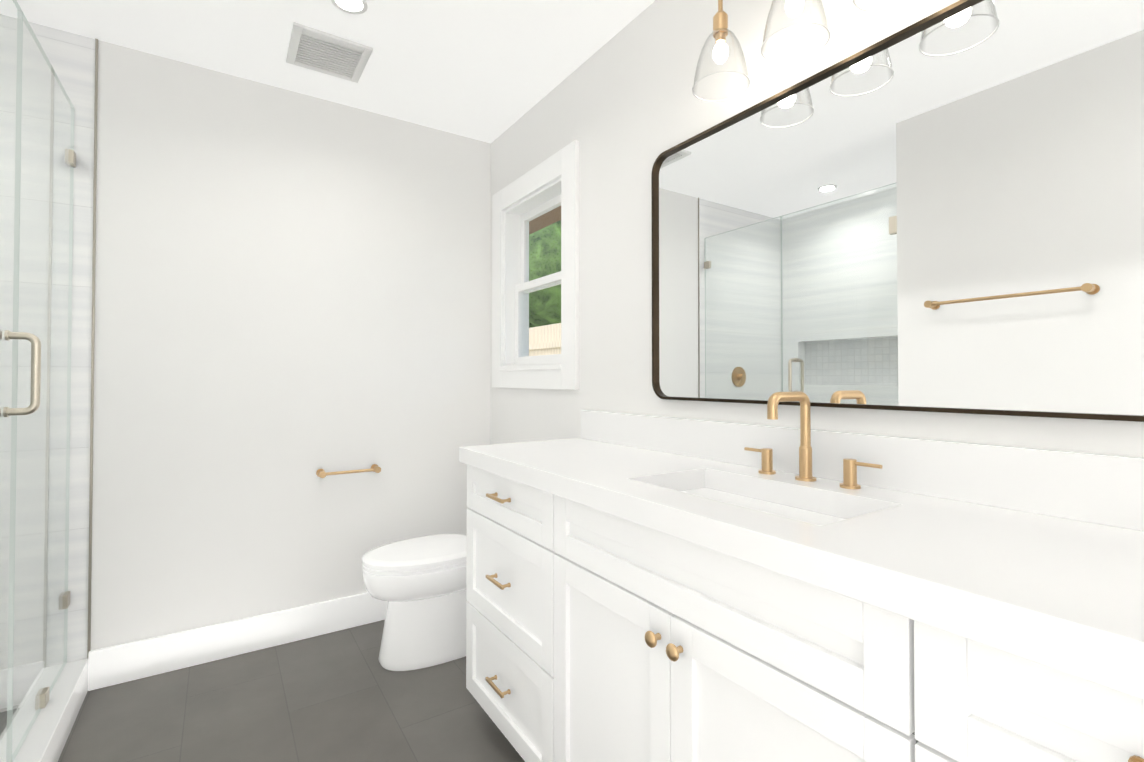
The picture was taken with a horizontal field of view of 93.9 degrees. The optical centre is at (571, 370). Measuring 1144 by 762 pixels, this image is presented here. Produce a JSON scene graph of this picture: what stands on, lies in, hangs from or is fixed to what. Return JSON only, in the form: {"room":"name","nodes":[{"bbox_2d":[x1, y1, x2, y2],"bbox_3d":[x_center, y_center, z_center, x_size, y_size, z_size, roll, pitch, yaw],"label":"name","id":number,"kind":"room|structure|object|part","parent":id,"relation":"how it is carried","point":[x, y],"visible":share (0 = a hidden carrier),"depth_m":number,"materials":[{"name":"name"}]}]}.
{"room":"bathroom","nodes":[
{"label":"bathroom","id":0,"kind":"room"},
{"bbox_2d":[0,14,490,708],"bbox_3d":[-1.621,-0.032,2.260,2.991,2.483,0.140,1,-1,-33],"label":"wall","id":1,"kind":"structure","parent":0,"point":[292,292],"depth_m":2.28,"materials":[{"name":"paint"}]},
{"bbox_2d":[87,38,97,658],"bbox_3d":[-1.828,-0.095,2.038,0.008,2.363,0.006,1,-1,-33],"label":"trim strip","id":2,"kind":"object","parent":1,"relation":"attached to","point":[92,348],"visible":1,"depth_m":2.04,"materials":[{"name":"silver metal"}]},
{"bbox_2d":[88,592,387,690],"bbox_3d":[-1.136,1.139,2.470,1.651,0.146,0.016,1,-1,-33],"label":"baseboard","id":3,"kind":"structure","parent":1,"relation":"attached to","point":[121,663],"depth_m":2.25,"materials":[{"name":"white paint"}]},
{"bbox_2d":[316,464,380,477],"bbox_3d":[-1.044,0.471,2.508,0.278,0.038,0.068,1,-1,-33],"label":"toilet paper holder","id":4,"kind":"object","parent":1,"relation":"attached to","point":[322,473],"visible":1,"depth_m":2.48,"materials":[{"name":"gold metal"}]},
{"bbox_2d":[58,620,524,761],"bbox_3d":[-0.578,1.247,0.657,2.991,0.120,3.934,1,-1,-33],"label":"floor","id":5,"kind":"structure","parent":0,"point":[344,695],"depth_m":1.88,"materials":[{"name":"tile"}]},
{"bbox_2d":[0,704,19,734],"bbox_3d":[-1.912,1.191,1.157,0.830,0.006,1.354,1,-1,-33],"label":"shower floor","id":6,"kind":"structure","parent":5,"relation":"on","point":[3,716],"depth_m":1.84,"materials":[{"name":"tile"}]},
{"bbox_2d":[0,0,87,761],"bbox_3d":[-1.512,0.098,1.436,0.143,2.200,1.350,1,-1,-33],"label":"shower enclosure","id":7,"kind":"object","parent":5,"relation":"on","point":[40,722],"visible":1,"depth_m":1.61,"materials":[{"name":"clear glass"}]},
{"bbox_3d":[-1.340,0.029,1.175,0.010,2.070,0.704,1,-1,-33],"label":"door","id":8,"kind":"part","parent":7,"relation":"part of","materials":[{"name":"clear glass"}]},
{"bbox_2d":[362,533,466,670],"bbox_3d":[-0.542,0.803,2.368,0.736,0.816,0.410,1,-1,-33],"label":"toilet","id":9,"kind":"object","parent":5,"relation":"on","point":[418,584],"visible":0.5,"depth_m":2.18,"materials":[{"name":"white ceramic"}]},
{"bbox_3d":[-0.635,0.801,2.307,0.509,0.017,0.368,1,-1,-33],"label":"seat","id":10,"kind":"part","parent":9,"relation":"part of","materials":[{"name":"white ceramic"}]},
{"bbox_3d":[-0.601,0.875,2.328,0.589,0.130,0.372,1,-1,-33],"label":"bowl","id":11,"kind":"part","parent":9,"relation":"part of","materials":[{"name":"white ceramic"}]},
{"bbox_3d":[-0.636,0.776,2.306,0.511,0.030,0.372,1,-1,-33],"label":"lid","id":12,"kind":"part","parent":9,"relation":"part of","materials":[{"name":"white ceramic"}]},
{"bbox_2d":[459,459,1143,761],"bbox_3d":[0.362,0.753,1.201,0.546,0.882,1.945,1,-1,-33],"label":"bathroom vanity","id":13,"kind":"object","parent":5,"relation":"on","point":[653,589],"depth_m":0.94,"materials":[{"name":"white paint"}]},
{"bbox_3d":[-0.225,0.957,1.622,0.032,0.014,0.115,1,-1,-33],"label":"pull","id":14,"kind":"part","parent":13,"relation":"part of","materials":[{"name":"gold metal"}]},
{"bbox_3d":[-0.225,0.640,1.627,0.032,0.014,0.115,1,-1,-33],"label":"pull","id":15,"kind":"part","parent":13,"relation":"part of","materials":[{"name":"gold metal"}]},
{"bbox_3d":[-0.225,0.387,1.631,0.032,0.014,0.115,1,-1,-33],"label":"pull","id":16,"kind":"part","parent":13,"relation":"part of","materials":[{"name":"gold metal"}]},
{"bbox_3d":[-0.203,0.957,1.637,0.020,0.301,0.584,1,-1,-33],"label":"drawer","id":17,"kind":"part","parent":13,"relation":"part of","materials":[{"name":"white paint"}]},
{"bbox_3d":[-0.203,0.400,1.645,0.020,0.150,0.584,1,-1,-33],"label":"drawer","id":18,"kind":"part","parent":13,"relation":"part of","materials":[{"name":"white paint"}]},
{"bbox_3d":[-0.203,0.641,1.641,0.020,0.320,0.584,1,-1,-33],"label":"drawer","id":19,"kind":"part","parent":13,"relation":"part of","materials":[{"name":"white paint"}]},
{"bbox_3d":[0.079,0.788,1.212,0.020,0.627,0.428,1,-1,-33],"label":"door","id":20,"kind":"part","parent":13,"relation":"part of","materials":[{"name":"white paint"}]},
{"bbox_3d":[0.159,0.524,1.047,0.030,0.031,0.031,1,-1,-33],"label":"knob","id":21,"kind":"part","parent":13,"relation":"part of","materials":[{"name":"gold metal"}]},
{"bbox_3d":[0.192,0.523,0.997,0.030,0.031,0.031,1,-1,-33],"label":"knob","id":22,"kind":"part","parent":13,"relation":"part of","materials":[{"name":"gold metal"}]},
{"bbox_3d":[0.315,0.783,0.852,0.020,0.627,0.428,1,-1,-33],"label":"door","id":23,"kind":"part","parent":13,"relation":"part of","materials":[{"name":"white paint"}]},
{"bbox_2d":[459,439,1143,686],"bbox_3d":[0.366,0.286,1.213,0.534,0.053,1.980,1,-1,-33],"label":"countertop","id":24,"kind":"structure","parent":13,"relation":"on","point":[1073,589],"depth_m":0.81,"materials":[{"name":"white stone"}]},
{"bbox_3d":[0.570,0.624,0.469,0.020,0.320,0.485,1,-1,-33],"label":"drawer","id":25,"kind":"part","parent":13,"relation":"part of","materials":[{"name":"white paint"}]},
{"bbox_3d":[0.570,0.383,0.472,0.020,0.150,0.485,1,-1,-33],"label":"drawer","id":26,"kind":"part","parent":13,"relation":"part of","materials":[{"name":"white paint"}]},
{"bbox_3d":[0.548,0.371,0.458,0.032,0.014,0.115,1,-1,-33],"label":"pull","id":27,"kind":"part","parent":13,"relation":"part of","materials":[{"name":"gold metal"}]},
{"bbox_2d":[0,0,654,142],"bbox_3d":[-0.578,-1.356,0.695,2.991,0.120,3.934,1,-1,-33],"label":"ceiling","id":28,"kind":"structure","parent":0,"point":[489,71],"depth_m":2.07,"materials":[{"name":"paint"}]},
{"bbox_2d":[286,22,372,82],"bbox_3d":[-0.978,-1.268,2.146,0.280,0.014,0.280,1,-1,-33],"label":"vent","id":29,"kind":"object","parent":28,"relation":"attached to","point":[310,48],"visible":1,"depth_m":2.13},
{"bbox_2d":[331,0,367,14],"bbox_3d":[-0.772,-1.276,1.851,0.120,0.007,0.120,1,-1,-33],"label":"recessed light","id":30,"kind":"object","parent":28,"relation":"in","point":[355,7],"visible":1,"depth_m":1.87,"materials":[{"name":"white plastic"}]},
{"bbox_2d":[490,0,1143,457],"bbox_3d":[0.613,-0.044,1.460,0.140,2.483,3.934,1,-1,-33],"label":"wall","id":31,"kind":"structure","parent":0,"point":[624,106],"depth_m":1.87,"materials":[{"name":"paint"}]},
{"bbox_2d":[492,140,578,389],"bbox_3d":[-0.147,-0.436,2.592,0.170,1.040,0.810,1,-1,-33],"label":"window","id":32,"kind":"structure","parent":31,"relation":"in","point":[541,287],"depth_m":2.62,"materials":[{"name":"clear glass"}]},
{"bbox_3d":[-0.134,-0.247,2.597,0.030,0.418,0.566,1,-1,-33],"label":"window sash","id":33,"kind":"part","parent":32,"relation":"part of","materials":[{"name":"white wood"}]},
{"bbox_3d":[-0.134,-0.247,2.597,0.006,0.342,0.490,1,-1,-33],"label":"sash glass","id":34,"kind":"part","parent":32,"relation":"part of","materials":[{"name":"clear glass"}]},
{"bbox_3d":[-0.105,-0.625,2.622,0.030,0.418,0.566,1,-1,-33],"label":"window sash","id":35,"kind":"part","parent":32,"relation":"part of","materials":[{"name":"white wood"}]},
{"bbox_3d":[-0.105,-0.625,2.622,0.006,0.342,0.490,1,-1,-33],"label":"sash glass","id":36,"kind":"part","parent":32,"relation":"part of","materials":[{"name":"clear glass"}]},
{"bbox_2d":[529,206,560,233],"bbox_3d":[0.065,-1.180,2.999,0.620,0.200,7.000,1,-1,-33],"label":"eave","id":37,"kind":"object","parent":31,"relation":"attached to","point":[540,222],"depth_m":3.79,"materials":[{"name":"brown wood"}]},
{"bbox_2d":[692,0,912,101],"bbox_3d":[0.542,-0.956,1.248,0.222,0.415,0.600,1,-1,-33],"label":"sconce","id":38,"kind":"object","parent":31,"relation":"attached to","point":[793,9],"visible":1,"depth_m":1.36,"materials":[{"name":"clear glass"}]},
{"bbox_2d":[713,10,727,43],"bbox_3d":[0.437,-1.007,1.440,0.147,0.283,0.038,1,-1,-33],"label":"socket","id":39,"kind":"object","parent":38,"relation":"attached to","point":[720,19],"depth_m":1.39,"materials":[{"name":"gold metal"}]},
{"bbox_3d":[0.391,-0.838,1.407,0.040,0.054,0.040,1,-1,-33],"label":"bulb","id":40,"kind":"part","parent":38,"relation":"part of","materials":[{"name":"white glass"}]},
{"bbox_3d":[0.443,-1.038,1.444,0.136,0.201,0.012,1,-1,-33],"label":"arm","id":41,"kind":"part","parent":38,"relation":"part of"},
{"bbox_3d":[0.391,-0.820,1.407,0.144,0.144,0.144,1,-1,-33],"label":"lamp shade","id":42,"kind":"part","parent":38,"relation":"part of","materials":[{"name":"clear glass"}]},
{"bbox_3d":[0.511,-0.841,1.226,0.040,0.054,0.040,1,-1,-33],"label":"bulb","id":43,"kind":"part","parent":38,"relation":"part of","materials":[{"name":"white glass"}]},
{"bbox_3d":[0.511,-0.823,1.226,0.144,0.144,0.144,1,-1,-33],"label":"lamp shade","id":44,"kind":"part","parent":38,"relation":"part of","materials":[{"name":"clear glass"}]},
{"bbox_2d":[579,410,1143,530],"bbox_3d":[0.584,0.204,1.350,0.020,0.115,1.968,1,-1,-33],"label":"backsplash","id":45,"kind":"structure","parent":31,"relation":"attached to","point":[1100,488],"depth_m":1.07,"materials":[{"name":"white stone"}]},
{"bbox_2d":[651,0,1143,421],"bbox_3d":[0.615,-0.323,1.313,0.022,0.821,1.217,1,-1,-33],"label":"mirror","id":46,"kind":"object","parent":31,"relation":"attached to","point":[942,210],"visible":0.94,"depth_m":1.11,"materials":[{"name":"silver metal"}]},
{"label":"outside","id":47,"kind":"structure","parent":0,"visible":0},
{"bbox_3d":[1.221,1.775,12.101,12.609,0.050,25.000,1,-1,-33],"label":"ground","id":48,"kind":"structure","parent":47,"visible":0},
{"bbox_2d":[529,323,560,355],"bbox_3d":[-2.464,0.532,11.521,0.060,2.420,18.055,1,-1,-33],"label":"fence","id":49,"kind":"object","parent":48,"relation":"on","point":[536,345],"depth_m":8.43,"materials":[{"name":"beige wood"}]},
{"bbox_2d":[529,220,560,327],"bbox_3d":[-0.552,-1.857,13.610,7.042,7.389,18.874,0,-1,-19],"label":"trees","id":50,"kind":"object","parent":48,"relation":"on","point":[553,256],"depth_m":10.61,"materials":[{"name":"green plant"}]}
]}

